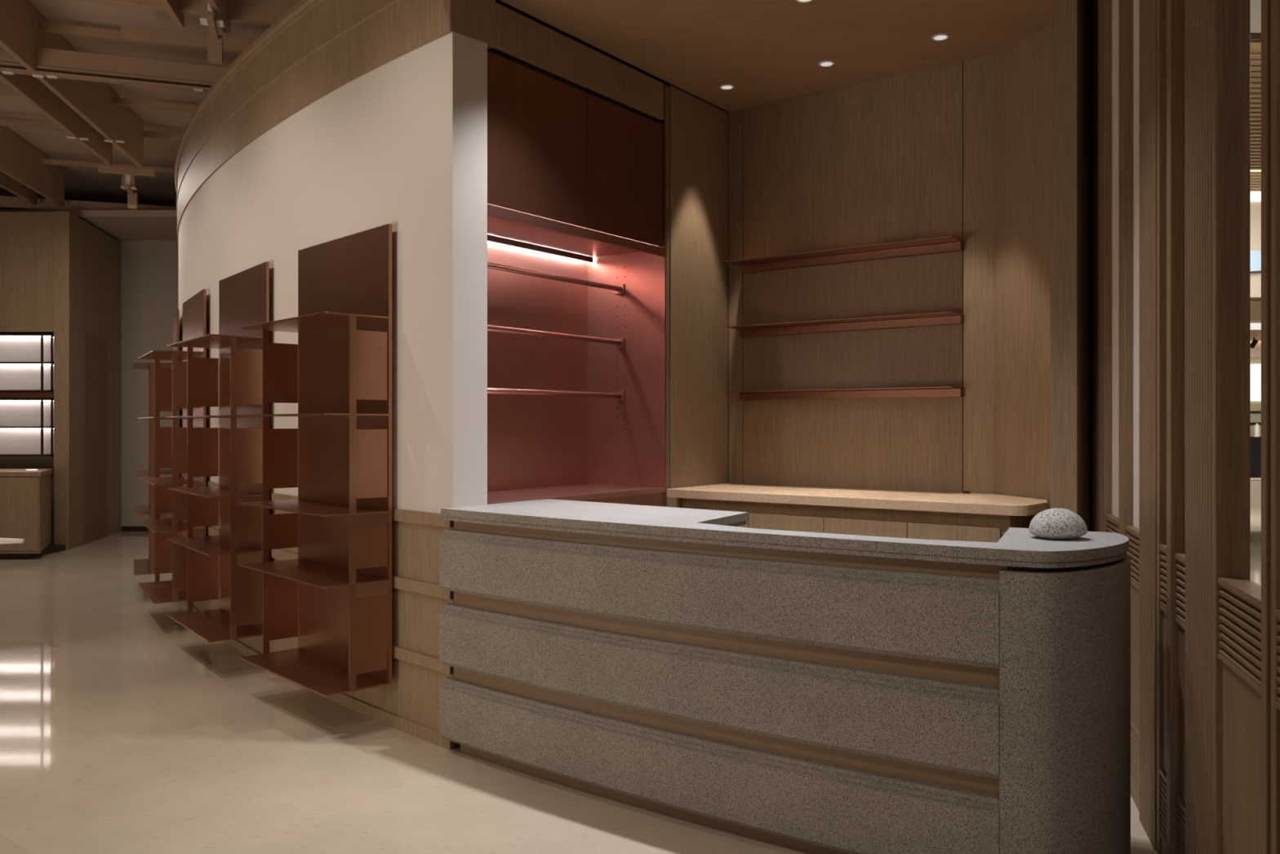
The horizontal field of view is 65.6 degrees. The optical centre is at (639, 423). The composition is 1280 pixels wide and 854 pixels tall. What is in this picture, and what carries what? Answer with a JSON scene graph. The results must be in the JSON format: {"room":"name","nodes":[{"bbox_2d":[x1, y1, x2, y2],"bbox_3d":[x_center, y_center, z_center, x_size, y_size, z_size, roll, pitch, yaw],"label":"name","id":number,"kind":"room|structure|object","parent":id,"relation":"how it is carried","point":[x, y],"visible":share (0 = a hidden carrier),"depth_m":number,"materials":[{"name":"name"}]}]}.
{"room":"shop","nodes":[
{"label":"shop","id":0,"kind":"room"},
{"bbox_2d":[0,212,53,333],"bbox_3d":[-8.495,-1.815,12.090,3.010,1.430,0.480,0,0,0],"label":"wall","id":1,"kind":"structure","parent":0,"point":[26,238],"depth_m":11.85,"materials":[{"name":"brown wood"}]},
{"bbox_2d":[0,456,53,544],"bbox_3d":[-8.495,0.200,12.230,3.010,2.600,0.200,0,0,0],"label":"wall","id":2,"kind":"structure","parent":0,"point":[6,462],"depth_m":12.13,"materials":[{"name":"brown wood"}]},
{"bbox_2d":[0,398,53,456],"bbox_3d":[-8.510,0.040,11.977,3.000,0.690,0.285,0,0,0],"label":"display shelf","id":3,"kind":"object","parent":2,"relation":"attached to","point":[26,424],"visible":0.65,"depth_m":12.11,"materials":[{"name":"white paint"}]},
{"bbox_2d":[0,392,53,398],"bbox_3d":[-8.500,-0.345,11.985,3.000,0.066,0.270,0,0,0],"label":"trim","id":4,"kind":"structure","parent":2,"relation":"attached to","point":[2,395],"depth_m":11.85,"materials":[{"name":"brown wood"}]},
{"bbox_2d":[0,333,53,392],"bbox_3d":[-8.510,-0.730,11.977,3.000,0.690,0.285,0,0,0],"label":"display shelf","id":5,"kind":"object","parent":2,"relation":"attached to","point":[26,360],"visible":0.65,"depth_m":12.11,"materials":[{"name":"white paint"}]},
{"bbox_2d":[53,211,120,550],"bbox_3d":[-7.122,-0.515,12.872,0.233,4.030,2.178,0,0,-14],"label":"wall","id":6,"kind":"structure","parent":0,"point":[87,260],"depth_m":12.17,"materials":[{"name":"brown wood"}]},
{"bbox_2d":[84,333,107,544],"bbox_3d":[-7.016,0.190,12.816,0.005,2.620,0.949,0,0,-13],"label":"door","id":7,"kind":"structure","parent":6,"relation":"in","point":[95,348],"depth_m":12.80,"materials":[{"name":"brown wood"}]},
{"bbox_2d":[0,209,177,239],"bbox_3d":[-7.500,-2.610,13.250,9.000,0.080,1.900,0,0,0],"label":"ceiling","id":8,"kind":"structure","parent":0,"point":[119,224],"depth_m":12.62,"materials":[{"name":"paint"}]},
{"bbox_2d":[0,195,176,209],"bbox_3d":[-7.246,-2.717,12.336,7.200,0.135,0.073,0,0,-19],"label":"ceiling beam","id":9,"kind":"structure","parent":8,"relation":"attached to","point":[6,202],"depth_m":12.35,"materials":[{"name":"brown wood"}]},
{"bbox_2d":[0,0,271,209],"bbox_3d":[-5.000,-3.190,6.000,16.000,0.100,18.000,0,0,0],"label":"ceiling","id":10,"kind":"structure","parent":0,"point":[81,184],"depth_m":9.73,"materials":[{"name":"paint"}]},
{"bbox_2d":[0,171,37,204],"bbox_3d":[-6.396,-2.893,7.594,0.049,0.475,9.100,0,0,-12],"label":"joist","id":11,"kind":"object","parent":10,"relation":"attached to","point":[6,182],"visible":0.45,"depth_m":11.49,"materials":[{"name":"brown wood"}]},
{"bbox_2d":[0,118,182,140],"bbox_3d":[-5.874,-3.030,10.164,7.000,0.060,0.050,0,0,-19],"label":"ceiling beam","id":12,"kind":"structure","parent":11,"relation":"attached to","point":[5,122],"depth_m":10.09,"materials":[{"name":"brown wood"}]},
{"bbox_2d":[0,86,198,112],"bbox_3d":[-5.336,-3.030,9.197,7.000,0.060,0.050,0,0,-19],"label":"ceiling beam","id":13,"kind":"structure","parent":11,"relation":"attached to","point":[3,91],"depth_m":9.40,"materials":[{"name":"brown wood"}]},
{"bbox_2d":[41,158,174,173],"bbox_3d":[-6.933,-3.030,11.445,7.000,0.060,0.050,0,0,-19],"label":"ceiling beam","id":14,"kind":"structure","parent":11,"relation":"attached to","point":[44,161],"depth_m":11.60,"materials":[{"name":"brown wood"}]},
{"bbox_2d":[0,45,227,92],"bbox_3d":[-5.077,-2.748,7.360,5.400,0.195,0.094,0,0,-19],"label":"ceiling beam","id":15,"kind":"structure","parent":11,"relation":"attached to","point":[62,64],"depth_m":7.67,"materials":[{"name":"brown wood"}]},
{"bbox_2d":[1,71,13,75],"bbox_3d":[-4.762,-2.645,7.484,0.070,0.008,0.040,0,0,-18],"label":"clip","id":16,"kind":"object","parent":15,"relation":"attached to","point":[3,72],"visible":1,"depth_m":7.48,"materials":[{"name":"white paint"}]},
{"bbox_2d":[31,74,44,78],"bbox_3d":[-4.579,-2.645,7.556,0.070,0.008,0.040,0,0,-18],"label":"clip","id":17,"kind":"object","parent":15,"relation":"attached to","point":[33,75],"visible":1,"depth_m":7.55,"materials":[{"name":"white paint"}]},
{"bbox_2d":[45,75,57,78],"bbox_3d":[-4.481,-2.645,7.570,0.070,0.008,0.040,0,0,-18],"label":"clip","id":18,"kind":"object","parent":15,"relation":"attached to","point":[47,76],"visible":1,"depth_m":7.56,"materials":[{"name":"white paint"}]},
{"bbox_2d":[39,22,242,53],"bbox_3d":[-4.944,-3.030,7.454,7.000,0.060,0.050,0,0,-19],"label":"ceiling beam","id":19,"kind":"structure","parent":11,"relation":"attached to","point":[46,27],"depth_m":7.66,"materials":[{"name":"brown wood"}]},
{"bbox_2d":[0,125,64,206],"bbox_3d":[-6.120,-2.893,7.681,0.049,0.475,9.100,0,0,-12],"label":"joist","id":20,"kind":"object","parent":10,"relation":"attached to","point":[20,160],"visible":1,"depth_m":11.09,"materials":[{"name":"brown wood"}]},
{"bbox_2d":[0,72,112,165],"bbox_3d":[-4.703,-2.893,6.674,0.048,0.475,7.220,0,0,-12],"label":"joist","id":21,"kind":"object","parent":10,"relation":"attached to","point":[30,88],"visible":0.51,"depth_m":8.75,"materials":[{"name":"brown wood"}]},
{"bbox_2d":[97,164,154,176],"bbox_3d":[-5.303,-2.615,10.260,0.520,0.070,0.050,0,0,-19],"label":"board","id":22,"kind":"object","parent":21,"relation":"attached to","point":[101,168],"visible":1,"depth_m":10.24,"materials":[{"name":"brown wood"}]},
{"bbox_2d":[120,174,137,209],"bbox_3d":[-5.481,-2.515,10.676,0.140,0.330,0.530,0,0,-19],"label":"bracket","id":23,"kind":"object","parent":22,"relation":"attached to","point":[128,181],"visible":0.84,"depth_m":10.62,"materials":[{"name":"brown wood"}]},
{"bbox_2d":[0,0,143,168],"bbox_3d":[-4.426,-2.893,6.761,0.048,0.475,7.220,0,0,-12],"label":"joist","id":24,"kind":"object","parent":10,"relation":"attached to","point":[20,34],"visible":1,"depth_m":8.25,"materials":[{"name":"brown wood"}]},
{"bbox_2d":[160,0,184,28],"bbox_3d":[-2.711,-2.893,4.902,0.047,0.475,3.600,0,0,-12],"label":"joist","id":25,"kind":"object","parent":10,"relation":"attached to","point":[171,6],"visible":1,"depth_m":6.46,"materials":[{"name":"brown wood"}]},
{"bbox_2d":[71,0,301,24],"bbox_3d":[-2.347,-2.810,6.782,3.200,0.180,0.071,0,0,-19],"label":"ceiling beam","id":26,"kind":"structure","parent":25,"relation":"attached to","point":[264,11],"depth_m":6.64,"materials":[{"name":"brown wood"}]},
{"bbox_2d":[206,0,231,33],"bbox_3d":[-2.434,-2.893,4.990,0.046,0.475,3.600,0,0,-12],"label":"joist","id":27,"kind":"object","parent":10,"relation":"attached to","point":[218,6],"visible":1,"depth_m":6.48,"materials":[{"name":"brown wood"}]},
{"bbox_2d":[199,0,224,64],"bbox_3d":[-2.817,-2.615,6.554,0.140,0.330,0.530,0,0,-19],"label":"bracket","id":28,"kind":"object","parent":27,"relation":"attached to","point":[215,42],"visible":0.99,"depth_m":6.60,"materials":[{"name":"brown wood"}]},
{"bbox_2d":[116,240,178,531],"bbox_3d":[-5.250,-0.600,14.000,4.500,4.200,0.200,0,0,0],"label":"wall","id":29,"kind":"structure","parent":0,"point":[149,268],"depth_m":13.90,"materials":[{"name":"paint"}]},
{"bbox_2d":[121,526,148,531],"bbox_3d":[-6.120,1.465,13.885,2.240,0.070,0.030,0,0,0],"label":"baseboard","id":30,"kind":"structure","parent":29,"relation":"attached to","point":[123,528],"depth_m":13.87,"materials":[{"name":"brown metal"}]},
{"bbox_2d":[120,23,255,52],"bbox_3d":[-2.572,-2.845,7.599,2.500,0.090,0.060,0,0,-19],"label":"ceiling beam","id":31,"kind":"structure","parent":0,"point":[128,32],"depth_m":7.30,"materials":[{"name":"brown wood"}]},
{"bbox_2d":[178,31,487,748],"bbox_3d":[-3.383,-0.155,8.453,0.855,3.310,9.225,0,0,-30],"label":"wall","id":32,"kind":"structure","parent":0,"point":[375,150],"depth_m":4.85,"materials":[{"name":"white paint"}]},
{"bbox_2d":[133,309,182,575],"bbox_3d":[-4.338,0.147,8.922,0.372,2.259,1.034,0,0,-27],"label":"display rack","id":33,"kind":"object","parent":32,"relation":"attached to","point":[147,566],"visible":0.46,"depth_m":8.53,"materials":[{"name":"orange metal"}]},
{"bbox_2d":[133,558,172,575],"bbox_3d":[-4.357,1.272,8.913,0.330,0.009,1.034,0,0,-27],"label":"shelf","id":34,"kind":"object","parent":33,"relation":"attached to","point":[141,566],"depth_m":8.76,"materials":[{"name":"orange metal"}]},
{"bbox_2d":[133,505,172,515],"bbox_3d":[-4.357,0.767,8.913,0.330,0.009,1.034,0,0,-27],"label":"shelf","id":35,"kind":"object","parent":33,"relation":"attached to","point":[138,509],"depth_m":8.66,"materials":[{"name":"orange metal"}]},
{"bbox_2d":[133,468,172,475],"bbox_3d":[-4.357,0.430,8.913,0.330,0.009,1.034,0,0,-27],"label":"shelf","id":36,"kind":"object","parent":33,"relation":"attached to","point":[162,471],"depth_m":8.76,"materials":[{"name":"orange metal"}]},
{"bbox_2d":[133,417,172,419],"bbox_3d":[-4.357,-0.045,8.913,0.330,0.009,1.034,0,0,-27],"label":"shelf","id":37,"kind":"object","parent":33,"relation":"attached to","point":[134,418],"depth_m":8.56,"materials":[{"name":"orange metal"}]},
{"bbox_2d":[133,361,172,368],"bbox_3d":[-4.357,-0.521,8.913,0.330,0.009,1.034,0,0,-27],"label":"shelf","id":38,"kind":"object","parent":33,"relation":"attached to","point":[137,365],"depth_m":8.64,"materials":[{"name":"orange metal"}]},
{"bbox_2d":[137,288,208,604],"bbox_3d":[-3.573,0.147,7.584,0.372,2.259,1.034,0,0,-32],"label":"display rack","id":39,"kind":"object","parent":32,"relation":"attached to","point":[171,384],"visible":0.79,"depth_m":7.50,"materials":[{"name":"orange metal"}]},
{"bbox_2d":[137,580,186,604],"bbox_3d":[-3.591,1.272,7.572,0.330,0.009,1.034,0,0,-32],"label":"shelf","id":40,"kind":"object","parent":39,"relation":"attached to","point":[158,592],"depth_m":7.48,"materials":[{"name":"orange metal"}]},
{"bbox_2d":[137,417,200,418],"bbox_3d":[-3.591,-0.045,7.572,0.330,0.009,1.034,0,0,-32],"label":"shelf","id":41,"kind":"object","parent":39,"relation":"attached to","point":[140,417],"depth_m":7.31,"materials":[{"name":"orange metal"}]},
{"bbox_2d":[137,518,203,533],"bbox_3d":[-3.591,0.767,7.572,0.330,0.009,1.034,0,0,-32],"label":"shelf","id":42,"kind":"object","parent":39,"relation":"attached to","point":[157,525],"depth_m":7.42,"materials":[{"name":"orange metal"}]},
{"bbox_2d":[137,475,203,484],"bbox_3d":[-3.591,0.430,7.572,0.330,0.009,1.034,0,0,-32],"label":"shelf","id":43,"kind":"object","parent":39,"relation":"attached to","point":[157,480],"depth_m":7.39,"materials":[{"name":"orange metal"}]},
{"bbox_2d":[137,350,203,360],"bbox_3d":[-3.591,-0.521,7.572,0.330,0.009,1.034,0,0,-32],"label":"shelf","id":44,"kind":"object","parent":39,"relation":"attached to","point":[157,355],"depth_m":7.42,"materials":[{"name":"orange metal"}]},
{"bbox_2d":[167,261,269,642],"bbox_3d":[-2.688,0.147,6.322,0.372,2.259,1.034,0,0,-38],"label":"display rack","id":45,"kind":"object","parent":32,"relation":"attached to","point":[232,382],"visible":0.84,"depth_m":6.38,"materials":[{"name":"orange metal"}]},
{"bbox_2d":[167,608,262,642],"bbox_3d":[-2.704,1.272,6.309,0.330,0.009,1.034,0,0,-38],"label":"shelf","id":46,"kind":"object","parent":45,"relation":"attached to","point":[212,625],"depth_m":6.24,"materials":[{"name":"orange metal"}]},
{"bbox_2d":[167,535,262,555],"bbox_3d":[-2.704,0.767,6.309,0.330,0.009,1.034,0,0,-38],"label":"shelf","id":47,"kind":"object","parent":45,"relation":"attached to","point":[209,545],"depth_m":6.22,"materials":[{"name":"orange metal"}]},
{"bbox_2d":[167,485,262,498],"bbox_3d":[-2.704,0.430,6.309,0.330,0.009,1.034,0,0,-38],"label":"shelf","id":48,"kind":"object","parent":45,"relation":"attached to","point":[217,491],"depth_m":6.23,"materials":[{"name":"orange metal"}]},
{"bbox_2d":[167,415,262,417],"bbox_3d":[-2.704,-0.045,6.309,0.330,0.009,1.034,0,0,-38],"label":"shelf","id":49,"kind":"object","parent":45,"relation":"attached to","point":[188,416],"depth_m":6.06,"materials":[{"name":"orange metal"}]},
{"bbox_2d":[167,333,262,348],"bbox_3d":[-2.704,-0.521,6.309,0.330,0.009,1.034,0,0,-38],"label":"shelf","id":50,"kind":"object","parent":45,"relation":"attached to","point":[209,340],"depth_m":6.23,"materials":[{"name":"orange metal"}]},
{"bbox_2d":[239,223,391,697],"bbox_3d":[-1.688,0.147,5.148,0.372,2.259,1.034,0,0,-43],"label":"display rack","id":51,"kind":"object","parent":32,"relation":"attached to","point":[335,597],"visible":1,"depth_m":5.23,"materials":[{"name":"orange metal"}]},
{"bbox_2d":[239,648,388,697],"bbox_3d":[-1.704,1.272,5.133,0.330,0.009,1.034,0,0,-43],"label":"shelf","id":52,"kind":"object","parent":51,"relation":"attached to","point":[322,673],"depth_m":5.11,"materials":[{"name":"orange metal"}]},
{"bbox_2d":[239,559,388,589],"bbox_3d":[-1.704,0.767,5.133,0.330,0.009,1.034,0,0,-43],"label":"shelf","id":53,"kind":"object","parent":51,"relation":"attached to","point":[320,573],"depth_m":5.07,"materials":[{"name":"orange metal"}]},
{"bbox_2d":[239,499,388,516],"bbox_3d":[-1.704,0.430,5.133,0.330,0.009,1.034,0,0,-43],"label":"shelf","id":54,"kind":"object","parent":51,"relation":"attached to","point":[322,508],"depth_m":5.03,"materials":[{"name":"orange metal"}]},
{"bbox_2d":[239,413,388,416],"bbox_3d":[-1.704,-0.045,5.133,0.330,0.009,1.034,0,0,-43],"label":"shelf","id":55,"kind":"object","parent":51,"relation":"attached to","point":[264,414],"depth_m":4.92,"materials":[{"name":"orange metal"}]},
{"bbox_2d":[239,311,388,332],"bbox_3d":[-1.704,-0.521,5.133,0.330,0.009,1.034,0,0,-43],"label":"shelf","id":56,"kind":"object","parent":51,"relation":"attached to","point":[322,322],"depth_m":5.05,"materials":[{"name":"orange metal"}]},
{"bbox_2d":[179,473,453,527],"bbox_3d":[-3.453,0.449,8.412,0.726,0.058,9.233,0,0,-30],"label":"trim","id":57,"kind":"structure","parent":32,"relation":"attached to","point":[399,515],"depth_m":4.79,"materials":[{"name":"brown wood"}]},
{"bbox_2d":[183,600,460,749],"bbox_3d":[-3.453,1.469,8.412,0.726,0.062,9.233,0,0,-30],"label":"baseboard","id":58,"kind":"structure","parent":32,"relation":"attached to","point":[427,733],"depth_m":4.98,"materials":[{"name":"brown wood"}]},
{"bbox_2d":[205,525,453,599],"bbox_3d":[-3.453,0.781,8.412,0.726,0.058,9.233,0,0,-30],"label":"trim","id":59,"kind":"structure","parent":32,"relation":"attached to","point":[417,586],"depth_m":4.82,"materials":[{"name":"brown wood"}]},
{"bbox_2d":[174,0,495,245],"bbox_3d":[-3.377,-2.105,8.456,0.937,0.590,9.244,0,0,-30],"label":"curved fascia","id":60,"kind":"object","parent":32,"relation":"attached to","point":[317,47],"depth_m":5.69,"materials":[{"name":"brown wood"}]},
{"bbox_2d":[391,644,453,675],"bbox_3d":[-3.453,1.126,8.412,0.726,0.058,9.233,0,0,-30],"label":"trim","id":61,"kind":"structure","parent":32,"relation":"attached to","point":[423,660],"depth_m":4.74,"materials":[{"name":"brown wood"}]},
{"bbox_2d":[452,31,453,748],"bbox_3d":[-0.829,-0.155,4.703,0.196,3.310,0.155,0,0,-36],"label":"wall","id":62,"kind":"structure","parent":0,"point":[453,32],"depth_m":4.58,"materials":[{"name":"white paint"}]},
{"bbox_2d":[449,0,459,33],"bbox_3d":[-0.859,-2.105,4.705,0.152,0.590,0.217,0,0,39],"label":"trim","id":63,"kind":"structure","parent":62,"relation":"attached to","point":[455,3],"depth_m":4.59,"materials":[{"name":"brown wood"}]},
{"bbox_2d":[0,504,1261,853],"bbox_3d":[2.000,1.550,9.500,28.000,0.100,25.000,0,0,0],"label":"floor","id":64,"kind":"structure","parent":0,"point":[124,730],"depth_m":4.33,"materials":[{"name":"stone"}]},
{"bbox_2d":[0,537,25,543],"bbox_3d":[-4.734,1.123,6.350,1.531,0.755,0.900,0,0,0],"label":"display table","id":65,"kind":"object","parent":64,"relation":"on","point":[2,540],"visible":1,"depth_m":6.38,"materials":[{"name":"white paint"}]},
{"bbox_2d":[0,468,65,558],"bbox_3d":[-8.308,1.015,11.395,3.384,0.970,0.870,0,0,0],"label":"base cabinet","id":66,"kind":"object","parent":64,"relation":"on","point":[25,495],"visible":1,"depth_m":10.96,"materials":[{"name":"brown wood"}]},
{"bbox_2d":[0,468,53,476],"bbox_3d":[-8.308,0.555,11.395,3.384,0.050,0.870,0,0,0],"label":"countertop","id":67,"kind":"structure","parent":66,"relation":"on","point":[3,472],"depth_m":10.96,"materials":[{"name":"brown wood"}]},
{"bbox_2d":[487,50,666,506],"bbox_3d":[-0.541,-0.150,5.546,0.620,3.300,1.514,0,0,36],"label":"shelving niche","id":68,"kind":"object","parent":64,"relation":"on","point":[576,188],"depth_m":5.82,"materials":[{"name":"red metal"}]},
{"bbox_2d":[487,484,665,504],"bbox_3d":[-0.533,0.396,5.540,0.600,0.028,1.492,0,0,36],"label":"shelf","id":69,"kind":"object","parent":68,"relation":"attached to","point":[602,493],"depth_m":5.66,"materials":[{"name":"red metal"}]},
{"bbox_2d":[439,498,1130,853],"bbox_3d":[0.405,0.943,3.976,2.784,1.115,0.787,0,0,36],"label":"reception counter","id":70,"kind":"object","parent":64,"relation":"on","point":[810,692],"depth_m":3.42,"materials":[{"name":"stone"}]},
{"bbox_2d":[440,498,1128,562],"bbox_3d":[0.405,0.402,3.980,2.777,0.033,0.775,0,0,36],"label":"countertop","id":71,"kind":"structure","parent":70,"relation":"on","point":[1017,544],"depth_m":3.58,"materials":[{"name":"stone"}]},
{"bbox_2d":[1028,507,1087,539],"bbox_3d":[1.407,0.334,3.345,0.183,0.102,0.174,0,0,0],"label":"pebble","id":72,"kind":"object","parent":70,"relation":"on","point":[1055,523],"visible":1,"depth_m":3.28,"materials":[{"name":"stone"}]},
{"bbox_2d":[666,483,1048,542],"bbox_3d":[1.224,0.945,5.639,2.111,1.110,0.719,0,0,36],"label":"counter","id":73,"kind":"object","parent":64,"relation":"on","point":[898,513],"depth_m":5.31,"materials":[{"name":"brown wood"}]},
{"bbox_2d":[666,483,1048,515],"bbox_3d":[1.224,0.416,5.639,2.111,0.052,0.719,0,0,36],"label":"countertop","id":74,"kind":"structure","parent":73,"relation":"on","point":[917,500],"depth_m":5.38,"materials":[{"name":"brown wood"}]},
{"bbox_2d":[1092,0,1279,853],"bbox_3d":[1.831,-0.800,3.425,0.094,4.600,3.562,0,0,17],"label":"wall","id":75,"kind":"structure","parent":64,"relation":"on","point":[1171,78],"depth_m":2.98,"materials":[{"name":"brown wood"}]},
{"bbox_2d":[1250,436,1261,504],"bbox_3d":[11.423,0.870,18.750,4.000,1.260,0.500,0,0,0],"label":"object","id":76,"kind":"structure","parent":64,"relation":"on","point":[1255,442],"depth_m":18.50,"materials":[{"name":"black paint"}]},
{"bbox_2d":[1253,423,1260,436],"bbox_3d":[11.553,0.115,18.600,0.100,0.250,0.100,0,0,0],"label":"bottle","id":77,"kind":"object","parent":76,"relation":"on","point":[1256,428],"visible":1,"depth_m":18.56,"materials":[{"name":"white paint"}]},
{"bbox_2d":[661,79,728,488],"bbox_3d":[0.301,-0.300,6.324,0.180,3.600,0.756,0,0,36],"label":"wall","id":78,"kind":"structure","parent":0,"point":[699,130],"depth_m":6.26,"materials":[{"name":"brown wood"}]},
{"bbox_2d":[487,0,661,124],"bbox_3d":[-0.430,-1.950,5.444,0.280,0.300,1.500,0,0,36],"label":"trim","id":79,"kind":"structure","parent":78,"relation":"attached to","point":[492,50],"depth_m":5.30,"materials":[{"name":"brown wood"}]},
{"bbox_2d":[493,2,663,119],"bbox_3d":[-0.338,-1.933,5.384,0.100,0.215,1.488,0,0,36],"label":"wall panel","id":80,"kind":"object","parent":78,"relation":"attached to","point":[518,36],"depth_m":5.29,"materials":[{"name":"brown wood"}]},
{"bbox_2d":[664,84,666,506],"bbox_3d":[0.094,-0.268,6.016,0.150,3.535,0.010,0,0,36],"label":"trim","id":81,"kind":"structure","parent":78,"relation":"attached to","point":[664,85],"depth_m":5.97,"materials":[{"name":"brown metal"}]},
{"bbox_2d":[666,86,667,506],"bbox_3d":[0.104,-0.268,6.031,0.148,3.535,0.010,0,0,36],"label":"trim","id":82,"kind":"structure","parent":78,"relation":"attached to","point":[666,86],"depth_m":5.98,"materials":[{"name":"brown wood"}]},
{"bbox_2d":[667,87,669,488],"bbox_3d":[0.115,-0.268,6.047,0.146,3.535,0.010,0,0,36],"label":"trim","id":83,"kind":"structure","parent":78,"relation":"attached to","point":[668,87],"depth_m":6.00,"materials":[{"name":"brown wood"}]},
{"bbox_2d":[500,0,1050,111],"bbox_3d":[0.930,-2.090,4.244,3.293,0.060,3.370,0,0,36],"label":"ceiling","id":84,"kind":"structure","parent":0,"point":[771,53],"depth_m":5.28,"materials":[{"name":"brown wood"}]},
{"bbox_2d":[719,84,734,89],"bbox_3d":[0.531,-2.058,6.067,0.092,0.007,0.092,0,0,0],"label":"recessed light","id":85,"kind":"object","parent":84,"relation":"in","point":[726,86],"visible":1,"depth_m":6.06,"materials":[{"name":"white paint"}]},
{"bbox_2d":[795,0,813,2],"bbox_3d":[0.797,-2.058,4.804,0.092,0.007,0.092,0,0,0],"label":"recessed light","id":86,"kind":"object","parent":84,"relation":"in","point":[798,1],"visible":1,"depth_m":4.83,"materials":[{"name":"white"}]},
{"bbox_2d":[818,60,835,66],"bbox_3d":[1.066,-2.058,5.675,0.092,0.007,0.092,0,0,0],"label":"recessed light","id":87,"kind":"object","parent":84,"relation":"in","point":[827,63],"visible":1,"depth_m":5.67,"materials":[{"name":"white"}]},
{"bbox_2d":[931,33,949,40],"bbox_3d":[1.599,-2.058,5.285,0.092,0.007,0.092,0,0,0],"label":"recessed light","id":88,"kind":"object","parent":84,"relation":"in","point":[940,37],"visible":1,"depth_m":5.28,"materials":[{"name":"white"}]},
{"bbox_2d":[728,54,994,493],"bbox_3d":[1.310,-0.280,6.091,1.722,3.560,0.100,0,0,36],"label":"wall","id":89,"kind":"structure","parent":0,"point":[880,161],"depth_m":5.98,"materials":[{"name":"brown wood"}]},
{"bbox_2d":[725,235,964,273],"bbox_3d":[1.194,-1.010,5.982,1.449,0.054,0.213,0,0,36],"label":"wall shelf","id":90,"kind":"object","parent":89,"relation":"attached to","point":[944,244],"visible":1,"depth_m":5.95,"materials":[{"name":"orange metal"}]},
{"bbox_2d":[725,311,964,337],"bbox_3d":[1.194,-0.593,5.982,1.449,0.054,0.213,0,0,36],"label":"wall shelf","id":91,"kind":"object","parent":89,"relation":"attached to","point":[940,318],"visible":1,"depth_m":5.95,"materials":[{"name":"brown wood"}]},
{"bbox_2d":[725,386,964,400],"bbox_3d":[1.194,-0.180,5.982,1.449,0.054,0.213,0,0,36],"label":"wall shelf","id":92,"kind":"object","parent":89,"relation":"attached to","point":[944,391],"visible":1,"depth_m":5.96,"materials":[{"name":"orange metal"}]},
{"bbox_2d":[994,24,1050,509],"bbox_3d":[2.145,-0.280,5.380,0.221,3.560,0.479,0,0,-18],"label":"wall","id":93,"kind":"structure","parent":0,"point":[1022,70],"depth_m":5.31,"materials":[{"name":"brown wood"}]},
{"bbox_2d":[1089,0,1092,531],"bbox_3d":[2.166,-0.800,4.853,0.004,4.600,0.306,0,0,41],"label":"wall","id":94,"kind":"structure","parent":0,"point":[1091,1],"depth_m":4.94,"materials":[{"name":"black paint"}]},
{"bbox_2d":[1050,0,1089,531],"bbox_3d":[2.111,-0.800,4.865,0.122,4.600,0.300,0,0,36],"label":"column","id":95,"kind":"structure","parent":94,"relation":"attached to","point":[1069,19],"depth_m":4.76,"materials":[{"name":"brown wood"}]},
{"bbox_2d":[1250,40,1261,191],"bbox_3d":[6.050,-2.470,8.352,5.500,0.120,3.905,0,0,0],"label":"ceiling","id":96,"kind":"structure","parent":0,"point":[1255,46],"depth_m":7.83,"materials":[{"name":"brown wood"}]},
{"bbox_2d":[1250,201,1261,298],"bbox_3d":[7.250,-1.815,10.420,5.500,0.990,0.160,0,0,0],"label":"wall","id":97,"kind":"structure","parent":0,"point":[1255,206],"depth_m":10.34,"materials":[{"name":"beige paint"}]},
{"bbox_2d":[1250,249,1261,271],"bbox_3d":[6.251,-1.690,10.300,1.000,0.220,0.040,0,0,0],"label":"sign","id":98,"kind":"object","parent":97,"relation":"attached to","point":[1255,255],"visible":0.1,"depth_m":10.28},
{"bbox_2d":[1250,191,1261,201],"bbox_3d":[7.250,-2.370,10.330,5.500,0.120,0.060,0,0,0],"label":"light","id":99,"kind":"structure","parent":97,"relation":"attached to","point":[1255,196],"depth_m":10.30,"materials":[{"name":"white"}]},
{"bbox_2d":[1250,298,1261,358],"bbox_3d":[9.000,-1.320,15.050,8.000,0.040,9.100,0,0,0],"label":"ceiling","id":100,"kind":"structure","parent":0,"point":[1255,304],"depth_m":12.78,"materials":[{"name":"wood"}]},
{"bbox_2d":[1250,337,1257,348],"bbox_3d":[9.267,-1.220,15.000,0.127,0.160,0.070,0,0,0],"label":"track light","id":101,"kind":"object","parent":100,"relation":"attached to","point":[1253,344],"visible":0.93,"depth_m":14.97,"materials":[{"name":"black paint"}]},
{"bbox_2d":[1250,323,1261,329],"bbox_3d":[9.250,-1.260,12.825,7.500,0.080,0.050,0,0,0],"label":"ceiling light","id":102,"kind":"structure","parent":100,"relation":"attached to","point":[1253,326],"depth_m":12.80,"materials":[{"name":"white"}]},
{"bbox_2d":[1250,0,1261,32],"bbox_3d":[6.100,-3.490,6.330,5.800,2.020,0.060,0,0,0],"label":"wall","id":103,"kind":"structure","parent":0,"point":[1255,5],"depth_m":6.30,"materials":[{"name":"beige paint"}]},
{"bbox_2d":[1250,32,1261,40],"bbox_3d":[6.100,-2.450,6.285,5.800,0.040,0.030,0,0,0],"label":"trim","id":104,"kind":"structure","parent":103,"relation":"attached to","point":[1254,36],"depth_m":6.27,"materials":[{"name":"brown wood"}]},
{"bbox_2d":[1250,358,1261,403],"bbox_3d":[12.000,0.100,19.700,8.000,2.800,0.200,0,0,0],"label":"wall","id":105,"kind":"structure","parent":0,"point":[1253,361],"depth_m":19.60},
{"bbox_2d":[1250,364,1261,436],"bbox_3d":[11.917,-0.440,19.365,3.000,1.480,0.370,0,0,0],"label":"shelving","id":106,"kind":"object","parent":105,"relation":"attached to","point":[1255,369],"visible":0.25,"depth_m":19.50,"materials":[{"name":"white"}]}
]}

